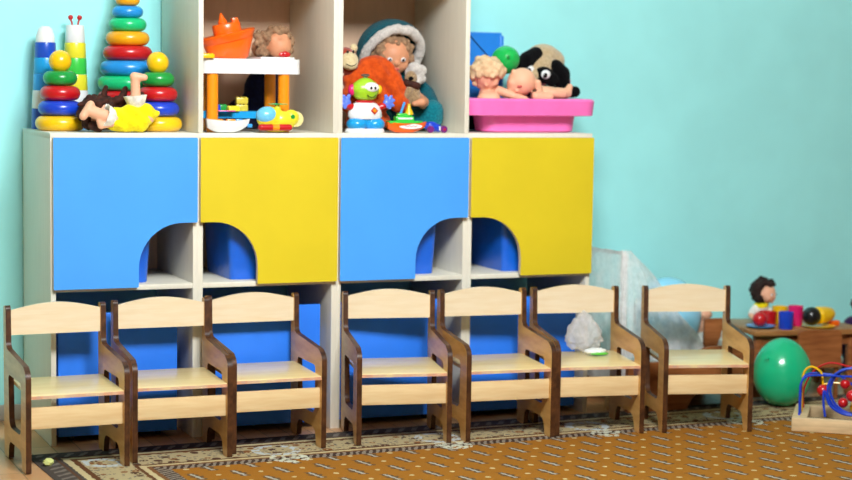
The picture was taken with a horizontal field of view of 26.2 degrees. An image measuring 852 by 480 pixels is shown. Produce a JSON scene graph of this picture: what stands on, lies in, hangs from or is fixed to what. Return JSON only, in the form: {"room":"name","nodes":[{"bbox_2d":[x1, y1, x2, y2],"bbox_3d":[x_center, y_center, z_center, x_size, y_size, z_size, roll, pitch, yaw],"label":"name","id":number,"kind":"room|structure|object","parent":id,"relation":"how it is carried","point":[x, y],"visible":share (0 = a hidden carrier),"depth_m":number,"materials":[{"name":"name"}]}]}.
{"room":"children's room","nodes":[
{"label":"children's room","id":0,"kind":"room"},
{"bbox_2d":[0,372,843,479],"bbox_3d":[1.055,0.918,3.058,7.500,0.050,7.575,-1,6,-23],"label":"floor","id":1,"kind":"structure","parent":0,"point":[10,468],"depth_m":5.88,"materials":[{"name":"laminate"}]},
{"bbox_2d":[23,128,197,446],"bbox_3d":[-1.011,0.131,5.852,0.460,0.959,0.476,-1,6,-23],"label":"base cabinet","id":2,"kind":"object","parent":1,"relation":"on","point":[93,201],"visible":0.88,"depth_m":5.63,"materials":[{"name":"laminate"}]},
{"bbox_2d":[31,26,55,128],"bbox_3d":[-1.220,-0.520,5.873,0.090,0.328,0.090,-1,6,-23],"label":"tower","id":3,"kind":"object","parent":2,"relation":"on","point":[45,45],"visible":0.65,"depth_m":5.84,"materials":[{"name":"plastic"}]},
{"bbox_2d":[31,108,42,128],"bbox_3d":[-1.222,-0.390,5.885,0.090,0.065,0.090,-1,6,-23],"label":"cup","id":4,"kind":"object","parent":3,"relation":"on","point":[35,113],"depth_m":5.85,"materials":[{"name":"plastic"}]},
{"bbox_2d":[32,90,47,108],"bbox_3d":[-1.221,-0.451,5.880,0.086,0.058,0.086,-1,6,-23],"label":"cup","id":5,"kind":"object","parent":3,"relation":"on","point":[36,98],"depth_m":5.84,"materials":[{"name":"plastic"}]},
{"bbox_2d":[33,74,50,89],"bbox_3d":[-1.220,-0.506,5.875,0.080,0.052,0.080,-1,6,-23],"label":"cup","id":6,"kind":"object","parent":3,"relation":"on","point":[38,82],"depth_m":5.84,"materials":[{"name":"plastic"}]},
{"bbox_2d":[34,58,53,73],"bbox_3d":[-1.220,-0.558,5.870,0.074,0.050,0.074,-1,6,-23],"label":"cup","id":7,"kind":"object","parent":3,"relation":"on","point":[41,65],"depth_m":5.84,"materials":[{"name":"teal plastic"}]},
{"bbox_2d":[36,26,54,42],"bbox_3d":[-1.218,-0.658,5.861,0.060,0.051,0.060,-1,6,-23],"label":"cup","id":8,"kind":"object","parent":3,"relation":"on","point":[45,34],"depth_m":5.84,"materials":[{"name":"plastic"}]},
{"bbox_2d":[35,42,55,57],"bbox_3d":[-1.219,-0.608,5.865,0.068,0.048,0.068,-1,6,-23],"label":"cup","id":9,"kind":"object","parent":3,"relation":"on","point":[42,49],"depth_m":5.84,"materials":[{"name":"plastic"}]},
{"bbox_2d":[35,50,82,130],"bbox_3d":[-1.144,-0.468,5.731,0.155,0.251,0.155,-1,6,-23],"label":"tower","id":10,"kind":"object","parent":2,"relation":"on","point":[59,112],"visible":0.98,"depth_m":5.68,"materials":[{"name":"plastic"}]},
{"bbox_2d":[64,15,87,128],"bbox_3d":[-1.137,-0.545,5.938,0.090,0.367,0.090,-1,6,-23],"label":"tower","id":11,"kind":"object","parent":2,"relation":"on","point":[75,45],"visible":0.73,"depth_m":5.91,"materials":[{"name":"plastic"}]},
{"bbox_2d":[65,25,84,42],"bbox_3d":[-1.135,-0.667,5.927,0.064,0.056,0.064,-1,6,-23],"label":"cup","id":12,"kind":"object","parent":11,"relation":"on","point":[74,33],"depth_m":5.90,"materials":[{"name":"plastic"}]},
{"bbox_2d":[64,43,85,57],"bbox_3d":[-1.136,-0.614,5.932,0.070,0.048,0.070,-1,6,-23],"label":"cup","id":13,"kind":"object","parent":11,"relation":"on","point":[75,50],"depth_m":5.90,"materials":[{"name":"plastic"}]},
{"bbox_2d":[67,58,86,74],"bbox_3d":[-1.137,-0.563,5.937,0.074,0.052,0.074,-1,6,-23],"label":"cup","id":14,"kind":"object","parent":11,"relation":"on","point":[78,65],"depth_m":5.91,"materials":[{"name":"plastic"}]},
{"bbox_2d":[72,75,87,89],"bbox_3d":[-1.137,-0.511,5.941,0.080,0.050,0.080,-1,6,-23],"label":"cup","id":15,"kind":"object","parent":11,"relation":"on","point":[81,83],"depth_m":5.91,"materials":[{"name":"plastic"}]},
{"bbox_2d":[75,90,87,101],"bbox_3d":[-1.138,-0.461,5.946,0.084,0.050,0.084,-1,6,-23],"label":"cup","id":16,"kind":"object","parent":11,"relation":"on","point":[83,93],"depth_m":5.92,"materials":[{"name":"plastic"}]},
{"bbox_2d":[76,72,159,131],"bbox_3d":[-0.960,-0.428,5.676,0.255,0.185,0.174,-1,6,-23],"label":"doll","id":17,"kind":"object","parent":2,"relation":"on","point":[122,112],"visible":1,"depth_m":5.64,"materials":[{"name":"plastic"}]},
{"bbox_2d":[98,0,151,129],"bbox_3d":[-0.966,-0.616,5.932,0.193,0.515,0.193,2,5,18],"label":"tower","id":18,"kind":"object","parent":2,"relation":"on","point":[127,44],"visible":0.56,"depth_m":5.87,"materials":[{"name":"plastic"}]},
{"bbox_2d":[139,241,148,282],"bbox_3d":[-1.049,0.024,5.801,0.307,0.200,0.312,-1,6,-23],"label":"storage bin","id":19,"kind":"object","parent":2,"relation":"in","point":[143,263],"visible":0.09,"depth_m":5.72,"materials":[{"name":"blue plastic"}]},
{"bbox_2d":[140,52,181,131],"bbox_3d":[-0.850,-0.471,5.804,0.155,0.251,0.155,-1,6,-23],"label":"tower","id":20,"kind":"object","parent":2,"relation":"on","point":[160,95],"visible":0.87,"depth_m":5.76,"materials":[{"name":"plastic"}]},
{"bbox_2d":[56,312,176,439],"bbox_3d":[-1.030,0.408,5.873,0.374,0.402,0.380,-1,6,-23],"label":"box","id":21,"kind":"object","parent":1,"relation":"on","point":[152,348],"visible":0.34,"depth_m":5.69,"materials":[{"name":"plastic"}]},
{"bbox_2d":[178,129,338,436],"bbox_3d":[-0.586,0.121,6.029,0.460,0.959,0.476,-1,6,-23],"label":"base cabinet","id":22,"kind":"object","parent":1,"relation":"on","point":[279,189],"visible":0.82,"depth_m":5.81,"materials":[{"name":"laminate"}]},
{"bbox_2d":[206,119,251,132],"bbox_3d":[-0.618,-0.359,5.760,0.151,0.044,0.042,-1,6,-23],"label":"boat","id":23,"kind":"object","parent":22,"relation":"on","point":[216,125],"visible":1,"depth_m":5.74,"materials":[{"name":"plastic"}]},
{"bbox_2d":[205,222,255,279],"bbox_3d":[-0.565,0.012,6.002,0.272,0.200,0.312,-1,6,-23],"label":"storage bin","id":24,"kind":"object","parent":22,"relation":"in","point":[230,254],"visible":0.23,"depth_m":5.86,"materials":[{"name":"blue plastic"}]},
{"bbox_2d":[203,57,299,131],"bbox_3d":[-0.595,-0.471,5.920,0.327,0.240,0.235,-1,6,-23],"label":"table","id":25,"kind":"object","parent":22,"relation":"on","point":[268,66],"visible":0.66,"depth_m":5.83,"materials":[{"name":"plastic"}]},
{"bbox_2d":[203,53,214,57],"bbox_3d":[-0.684,-0.578,5.743,0.038,0.015,0.025,-1,6,-23],"label":"brick","id":26,"kind":"object","parent":25,"relation":"on","point":[205,55],"visible":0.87,"depth_m":5.73,"materials":[{"name":"plastic"}]},
{"bbox_2d":[219,104,226,109],"bbox_3d":[-0.650,-0.423,5.849,0.025,0.022,0.025,-1,6,-23],"label":"brick","id":27,"kind":"object","parent":25,"relation":"on","point":[223,107],"visible":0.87,"depth_m":5.84,"materials":[{"name":"plastic"}]},
{"bbox_2d":[203,13,254,58],"bbox_3d":[-0.638,-0.654,5.869,0.181,0.145,0.155,-1,6,-23],"label":"ship","id":28,"kind":"object","parent":25,"relation":"on","point":[228,40],"visible":0.92,"depth_m":5.83,"materials":[{"name":"plastic"}]},
{"bbox_2d":[203,111,256,117],"bbox_3d":[-0.628,-0.404,5.888,0.230,0.022,0.098,-1,6,-23],"label":"tray","id":29,"kind":"object","parent":25,"relation":"on","point":[221,114],"depth_m":5.84,"materials":[{"name":"teal plastic"}]},
{"bbox_2d":[226,106,239,110],"bbox_3d":[-0.615,-0.419,5.838,0.038,0.017,0.025,-2,6,-28],"label":"brick","id":30,"kind":"object","parent":25,"relation":"on","point":[236,108],"visible":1,"depth_m":5.83,"materials":[{"name":"plastic"}]},
{"bbox_2d":[235,104,247,110],"bbox_3d":[-0.593,-0.426,5.883,0.038,0.023,0.025,-1,5,-17],"label":"brick","id":31,"kind":"object","parent":25,"relation":"on","point":[244,107],"visible":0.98,"depth_m":5.87,"materials":[{"name":"plastic"}]},
{"bbox_2d":[235,97,247,103],"bbox_3d":[-0.592,-0.448,5.881,0.038,0.022,0.025,-1,5,-20],"label":"brick","id":32,"kind":"object","parent":31,"relation":"on","point":[241,100],"visible":1,"depth_m":5.87,"materials":[{"name":"plastic"}]},
{"bbox_2d":[246,57,293,59],"bbox_3d":[-0.508,-0.590,5.947,0.115,0.006,0.180,-1,6,-23],"label":"tray","id":33,"kind":"object","parent":25,"relation":"on","point":[287,58],"depth_m":5.87,"materials":[{"name":"plastic"}]},
{"bbox_2d":[251,25,294,56],"bbox_3d":[-0.502,-0.651,6.021,0.139,0.108,0.246,0,5,-7],"label":"doll","id":34,"kind":"object","parent":25,"relation":"on","point":[275,41],"visible":0.94,"depth_m":5.93,"materials":[{"name":"brown plastic"}]},
{"bbox_2d":[225,74,277,128],"bbox_3d":[-0.571,-0.475,6.149,0.212,0.208,0.089,-1,6,-23],"label":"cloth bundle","id":35,"kind":"object","parent":22,"relation":"on","point":[254,83],"visible":0.25,"depth_m":6.11,"materials":[{"name":"black fabric"}]},
{"bbox_2d":[256,103,302,132],"bbox_3d":[-0.463,-0.388,5.819,0.160,0.092,0.059,-1,6,-23],"label":"helicopter","id":36,"kind":"object","parent":22,"relation":"on","point":[269,119],"visible":1,"depth_m":5.80,"materials":[{"name":"plastic"}]},
{"bbox_2d":[212,304,319,425],"bbox_3d":[-0.598,0.397,6.052,0.390,0.404,0.380,-1,6,-23],"label":"box","id":37,"kind":"object","parent":1,"relation":"on","point":[267,341],"visible":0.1,"depth_m":5.88,"materials":[{"name":"plastic"}]},
{"bbox_2d":[339,298,436,421],"bbox_3d":[-0.183,0.386,6.224,0.373,0.408,0.380,-1,6,-23],"label":"box","id":38,"kind":"object","parent":1,"relation":"on","point":[376,337],"visible":0.27,"depth_m":6.04,"materials":[{"name":"plastic"}]},
{"bbox_2d":[335,129,468,427],"bbox_3d":[-0.161,0.111,6.205,0.460,0.959,0.476,-1,6,-23],"label":"base cabinet","id":39,"kind":"object","parent":1,"relation":"on","point":[393,187],"visible":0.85,"depth_m":5.96,"materials":[{"name":"laminate"}]},
{"bbox_2d":[342,74,394,132],"bbox_3d":[-0.194,-0.444,5.953,0.193,0.190,0.080,-1,6,-23],"label":"robot","id":40,"kind":"object","parent":39,"relation":"on","point":[364,115],"visible":1,"depth_m":5.92,"materials":[{"name":"plastic"}]},
{"bbox_2d":[342,44,409,127],"bbox_3d":[-0.180,-0.501,6.046,0.258,0.289,0.128,-1,6,-23],"label":"monkey","id":41,"kind":"object","parent":39,"relation":"on","point":[380,69],"visible":0.45,"depth_m":6.01},
{"bbox_2d":[356,19,443,129],"bbox_3d":[-0.075,-0.560,6.216,0.338,0.379,0.262,5,7,38],"label":"doll","id":42,"kind":"object","parent":39,"relation":"on","point":[398,41],"visible":0.44,"depth_m":6.17,"materials":[{"name":"teal fabric"}]},
{"bbox_2d":[356,19,415,62],"bbox_3d":[-0.136,-0.688,6.268,0.244,0.193,0.115,-2,39,-30],"label":"hood","id":43,"kind":"object","parent":42,"relation":"attached to","point":[384,27],"depth_m":6.17,"materials":[{"name":"teal fabric"}]},
{"bbox_2d":[404,71,425,108],"bbox_3d":[-0.041,-0.498,6.071,0.088,0.126,0.046,-1,6,-23],"label":"plush toy","id":44,"kind":"object","parent":42,"relation":"on","point":[412,92],"visible":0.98,"depth_m":6.05,"materials":[{"name":"beige fabric"}]},
{"bbox_2d":[386,102,425,132],"bbox_3d":[-0.063,-0.402,6.002,0.140,0.101,0.051,-1,6,-23],"label":"boat","id":45,"kind":"object","parent":39,"relation":"on","point":[403,122],"visible":1,"depth_m":5.99,"materials":[{"name":"plastic"}]},
{"bbox_2d":[415,224,435,273],"bbox_3d":[-0.135,0.002,6.180,0.267,0.200,0.312,-1,6,-23],"label":"storage bin","id":46,"kind":"object","parent":39,"relation":"in","point":[425,250],"visible":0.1,"depth_m":6.08,"materials":[{"name":"blue plastic"}]},
{"bbox_2d":[425,121,447,132],"bbox_3d":[0.032,-0.372,6.037,0.075,0.038,0.036,-1,6,-23],"label":"toy car","id":47,"kind":"object","parent":39,"relation":"on","point":[431,126],"visible":1,"depth_m":6.03,"materials":[{"name":"plastic"}]},
{"bbox_2d":[32,394,851,479],"bbox_3d":[1.010,0.706,5.117,3.700,0.002,2.500,-2,6,-25],"label":"rug","id":48,"kind":"object","parent":1,"relation":"on","point":[699,443],"visible":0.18,"depth_m":5.56,"materials":[{"name":"carpet"}]},
{"bbox_2d":[43,458,53,465],"bbox_3d":[-1.097,0.644,5.319,0.033,0.024,0.025,-1,5,-19],"label":"paper scrap","id":49,"kind":"object","parent":48,"relation":"on","point":[48,461],"visible":1,"depth_m":5.31,"materials":[{"name":"yellow paper"}]},
{"bbox_2d":[3,301,129,473],"bbox_3d":[-1.058,0.423,5.384,0.302,0.455,0.302,-2,6,-25],"label":"chair","id":50,"kind":"object","parent":48,"relation":"on","point":[57,316],"visible":1,"depth_m":5.38,"materials":[{"name":"brown wood"}]},
{"bbox_2d":[111,296,232,463],"bbox_3d":[-0.771,0.413,5.539,0.302,0.455,0.302,-1,6,-22],"label":"chair","id":51,"kind":"object","parent":48,"relation":"on","point":[151,312],"visible":0.88,"depth_m":5.53,"materials":[{"name":"brown wood"}]},
{"bbox_2d":[205,292,326,453],"bbox_3d":[-0.501,0.403,5.689,0.302,0.455,0.302,-1,6,-23],"label":"chair","id":52,"kind":"object","parent":48,"relation":"on","point":[247,306],"visible":0.76,"depth_m":5.69,"materials":[{"name":"brown wood"}]},
{"bbox_2d":[341,289,452,445],"bbox_3d":[-0.096,0.397,5.825,0.302,0.455,0.302,0,5,-12],"label":"chair","id":53,"kind":"object","parent":48,"relation":"on","point":[378,303],"visible":1,"depth_m":5.82,"materials":[{"name":"brown wood"}]},
{"bbox_2d":[436,287,556,441],"bbox_3d":[0.224,0.392,5.925,0.302,0.455,0.302,-1,5,-18],"label":"chair","id":54,"kind":"object","parent":48,"relation":"on","point":[473,301],"visible":0.88,"depth_m":5.89,"materials":[{"name":"brown wood"}]},
{"bbox_2d":[528,284,645,435],"bbox_3d":[0.526,0.388,6.022,0.302,0.455,0.302,0,5,-14],"label":"chair","id":55,"kind":"object","parent":48,"relation":"on","point":[575,298],"visible":0.83,"depth_m":6.02,"materials":[{"name":"brown wood"}]},
{"bbox_2d":[566,312,599,348],"bbox_3d":[0.526,0.304,6.102,0.135,0.142,0.070,0,5,-14],"label":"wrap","id":56,"kind":"object","parent":55,"relation":"on","point":[576,321],"visible":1,"depth_m":6.09,"materials":[{"name":"white plastic"}]},
{"bbox_2d":[584,348,608,354],"bbox_3d":[0.562,0.369,6.066,0.082,0.025,0.051,-1,5,-18],"label":"packet","id":57,"kind":"object","parent":55,"relation":"on","point":[592,351],"visible":1,"depth_m":6.05,"materials":[{"name":"white plastic"}]},
{"bbox_2d":[587,272,742,412],"bbox_3d":[0.841,0.303,6.508,0.545,0.546,0.330,-1,6,-23],"label":"bed","id":58,"kind":"object","parent":48,"relation":"on","point":[712,327],"visible":0.23,"depth_m":6.38,"materials":[{"name":"brown wood"}]},
{"bbox_2d":[587,247,703,376],"bbox_3d":[0.732,0.261,6.401,0.477,0.465,0.223,2,5,14],"label":"canopy","id":59,"kind":"object","parent":58,"relation":"hanging from","point":[606,273],"visible":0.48,"depth_m":6.38,"materials":[{"name":"white fabric"}]},
{"bbox_2d":[587,247,622,376],"bbox_3d":[0.600,0.256,6.449,0.016,0.462,0.275,-2,6,-33],"label":"drape","id":60,"kind":"object","parent":59,"relation":"hanging from","point":[606,273],"depth_m":6.41,"materials":[{"name":"white fabric"}]},
{"bbox_2d":[619,250,703,360],"bbox_3d":[0.814,0.262,6.387,0.366,0.463,0.068,-1,6,-23],"label":"drape","id":61,"kind":"object","parent":59,"relation":"hanging from","point":[679,335],"depth_m":6.35,"materials":[{"name":"white fabric"}]},
{"bbox_2d":[649,277,701,332],"bbox_3d":[0.864,0.275,6.567,0.245,0.284,0.245,-1,6,-23],"label":"balloon","id":62,"kind":"object","parent":58,"relation":"on","point":[693,319],"visible":0.23,"depth_m":6.50,"materials":[{"name":"blue rubber"}]},
{"bbox_2d":[691,311,711,348],"bbox_3d":[1.008,0.326,6.669,0.100,0.170,0.103,-1,6,-23],"label":"doll","id":63,"kind":"object","parent":58,"relation":"on","point":[705,314],"visible":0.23,"depth_m":6.64,"materials":[{"name":"plastic"}]},
{"bbox_2d":[718,332,721,345],"bbox_3d":[1.075,0.369,6.536,0.053,0.113,0.090,-1,6,-23],"label":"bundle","id":64,"kind":"object","parent":58,"relation":"on","point":[720,339],"visible":0.1,"depth_m":6.54,"materials":[{"name":"white fabric"}]},
{"bbox_2d":[641,284,753,432],"bbox_3d":[0.898,0.387,6.094,0.302,0.455,0.302,0,5,-8],"label":"chair","id":65,"kind":"object","parent":48,"relation":"on","point":[675,297],"visible":0.94,"depth_m":6.08,"materials":[{"name":"brown wood"}]},
{"bbox_2d":[753,338,811,405],"bbox_3d":[1.257,0.465,6.465,0.206,0.242,0.206,-1,6,-23],"label":"balloon","id":66,"kind":"object","parent":48,"relation":"on","point":[780,364],"visible":0.94,"depth_m":6.39,"materials":[{"name":"green rubber"}]},
{"bbox_2d":[797,329,841,397],"bbox_3d":[1.400,0.445,6.664,0.176,0.252,0.132,-1,5,-17],"label":"chair","id":67,"kind":"object","parent":48,"relation":"on","point":[821,347],"visible":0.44,"depth_m":6.60,"materials":[{"name":"brown wood"}]},
{"bbox_2d":[791,362,851,434],"bbox_3d":[1.445,0.519,6.074,0.440,0.210,0.270,2,5,14],"label":"bead maze","id":68,"kind":"object","parent":48,"relation":"on","point":[833,418],"visible":1,"depth_m":6.04,"materials":[{"name":"brown wood"}]},
{"bbox_2d":[470,296,575,413],"bbox_3d":[0.256,0.377,6.407,0.398,0.404,0.380,-1,6,-23],"label":"box","id":69,"kind":"object","parent":1,"relation":"on","point":[489,334],"visible":0.24,"depth_m":6.21,"materials":[{"name":"plastic"}]},
{"bbox_2d":[465,130,593,411],"bbox_3d":[0.263,0.101,6.381,0.460,0.959,0.476,-1,6,-23],"label":"base cabinet","id":70,"kind":"object","parent":1,"relation":"on","point":[538,185],"visible":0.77,"depth_m":6.16,"materials":[{"name":"laminate"}]},
{"bbox_2d":[469,32,503,129],"bbox_3d":[0.182,-0.563,6.480,0.184,0.343,0.039,-1,6,-23],"label":"box","id":71,"kind":"object","parent":70,"relation":"on","point":[481,43],"visible":0.31,"depth_m":6.46,"materials":[{"name":"blue plastic"}]},
{"bbox_2d":[471,217,518,270],"bbox_3d":[0.313,-0.008,6.367,0.262,0.200,0.312,-1,6,-23],"label":"storage bin","id":72,"kind":"object","parent":70,"relation":"in","point":[493,245],"visible":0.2,"depth_m":6.26,"materials":[{"name":"blue plastic"}]},
{"bbox_2d":[469,97,593,131],"bbox_3d":[0.316,-0.428,6.276,0.482,0.116,0.263,-1,6,-23],"label":"basin","id":73,"kind":"object","parent":70,"relation":"on","point":[502,114],"visible":0.9,"depth_m":6.19,"materials":[{"name":"pink plastic"}]},
{"bbox_2d":[470,55,527,98],"bbox_3d":[0.237,-0.497,6.228,0.192,0.263,0.128,-1,6,-23],"label":"doll","id":74,"kind":"object","parent":73,"relation":"in","point":[486,71],"visible":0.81,"depth_m":6.17,"materials":[{"name":"plastic"}]},
{"bbox_2d":[469,44,579,128],"bbox_3d":[0.274,-0.539,6.451,0.504,0.306,0.220,0,5,-12],"label":"plush dog","id":75,"kind":"object","parent":73,"relation":"in","point":[545,61],"visible":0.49,"depth_m":6.40},
{"bbox_2d":[491,46,519,73],"bbox_3d":[0.276,-0.622,6.325,0.098,0.099,0.103,-4,7,-43],"label":"balloon","id":76,"kind":"object","parent":75,"relation":"on","point":[509,56],"visible":0.7,"depth_m":6.29,"materials":[{"name":"green rubber"}]},
{"bbox_2d":[507,68,572,98],"bbox_3d":[0.390,-0.488,6.264,0.250,0.199,0.115,-1,6,-23],"label":"doll","id":77,"kind":"object","parent":73,"relation":"in","point":[522,81],"visible":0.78,"depth_m":6.21,"materials":[{"name":"plastic"}]},
{"bbox_2d":[730,318,851,397],"bbox_3d":[1.346,0.433,6.788,0.435,0.247,0.330,-1,5,-15],"label":"table","id":78,"kind":"object","parent":1,"relation":"on","point":[761,337],"visible":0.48,"depth_m":6.65,"materials":[{"name":"brown wood"}]},
{"bbox_2d":[746,323,774,328],"bbox_3d":[1.214,0.314,6.654,0.106,0.009,0.106,-1,6,-23],"label":"plate","id":79,"kind":"object","parent":78,"relation":"on","point":[766,326],"visible":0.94,"depth_m":6.66,"materials":[{"name":"blue plastic"}]},
{"bbox_2d":[752,312,766,326],"bbox_3d":[1.212,0.288,6.650,0.054,0.054,0.054,-1,6,-23],"label":"ball","id":80,"kind":"object","parent":79,"relation":"on","point":[759,319],"visible":1,"depth_m":6.63,"materials":[{"name":"plastic"}]},
{"bbox_2d":[748,276,776,318],"bbox_3d":[1.245,0.219,6.803,0.126,0.172,0.107,-1,6,-23],"label":"doll","id":81,"kind":"object","parent":78,"relation":"on","point":[762,291],"visible":0.88,"depth_m":6.77,"materials":[{"name":"plastic"}]},
{"bbox_2d":[758,310,776,324],"bbox_3d":[1.256,0.287,6.739,0.068,0.048,0.068,-1,6,-23],"label":"cup","id":82,"kind":"object","parent":78,"relation":"on","point":[771,315],"visible":0.66,"depth_m":6.71,"materials":[{"name":"plastic"}]},
{"bbox_2d":[772,305,787,323],"bbox_3d":[1.311,0.277,6.785,0.058,0.062,0.058,-1,6,-23],"label":"cup","id":83,"kind":"object","parent":78,"relation":"on","point":[777,308],"visible":0.45,"depth_m":6.76,"materials":[{"name":"plastic"}]},
{"bbox_2d":[778,311,793,329],"bbox_3d":[1.303,0.290,6.632,0.055,0.062,0.062,2,5,10],"label":"mug","id":84,"kind":"object","parent":78,"relation":"on","point":[785,317],"visible":1,"depth_m":6.61,"materials":[{"name":"plastic"}]},
{"bbox_2d":[788,305,803,325],"bbox_3d":[1.357,0.278,6.726,0.056,0.072,0.056,-1,6,-23],"label":"cup","id":85,"kind":"object","parent":78,"relation":"on","point":[797,309],"visible":0.7,"depth_m":6.70,"materials":[{"name":"plastic"}]},
{"bbox_2d":[802,323,834,328],"bbox_3d":[1.434,0.315,6.691,0.122,0.007,0.122,-1,6,-23],"label":"plate","id":86,"kind":"object","parent":78,"relation":"on","point":[823,325],"visible":0.92,"depth_m":6.69,"materials":[{"name":"plastic"}]},
{"bbox_2d":[802,306,834,325],"bbox_3d":[1.435,0.276,6.692,0.144,0.068,0.068,-3,6,-36],"label":"toy skittle","id":87,"kind":"object","parent":86,"relation":"on","point":[811,316],"visible":1,"depth_m":6.66,"materials":[{"name":"plastic"}]},
{"bbox_2d":[827,320,839,325],"bbox_3d":[1.499,0.305,6.742,0.040,0.019,0.024,-1,5,-18],"label":"block","id":88,"kind":"object","parent":78,"relation":"on","point":[834,322],"visible":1,"depth_m":6.73,"materials":[{"name":"plastic"}]},
{"bbox_2d":[841,300,851,372],"bbox_3d":[1.700,0.374,6.933,0.258,0.358,0.277,-1,6,-23],"label":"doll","id":89,"kind":"object","parent":1,"relation":"on","point":[848,320],"visible":0.23,"depth_m":6.94,"materials":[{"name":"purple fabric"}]},
{"bbox_2d":[0,0,851,404],"bbox_3d":[-0.357,-0.905,6.359,7.500,2.950,0.100,-1,6,-23],"label":"wall","id":90,"kind":"structure","parent":0,"point":[721,130],"depth_m":6.92,"materials":[{"name":"teal paint"}]},
{"bbox_2d":[162,0,338,132],"bbox_3d":[-0.579,-0.687,5.965,0.460,0.660,0.456,-1,6,-23],"label":"shelf","id":91,"kind":"object","parent":90,"relation":"attached to","point":[313,25],"visible":0.67,"depth_m":5.99,"materials":[{"name":"laminate"}]},
{"bbox_2d":[338,0,470,132],"bbox_3d":[-0.154,-0.697,6.141,0.460,0.660,0.456,-1,6,-23],"label":"shelf","id":92,"kind":"object","parent":90,"relation":"attached to","point":[444,25],"visible":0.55,"depth_m":6.19,"materials":[{"name":"laminate"}]},
{"bbox_2d":[0,358,843,420],"bbox_3d":[-0.356,0.543,6.437,7.300,0.052,0.014,-1,6,-23],"label":"baseboard","id":93,"kind":"structure","parent":90,"relation":"attached to","point":[17,407],"depth_m":6.02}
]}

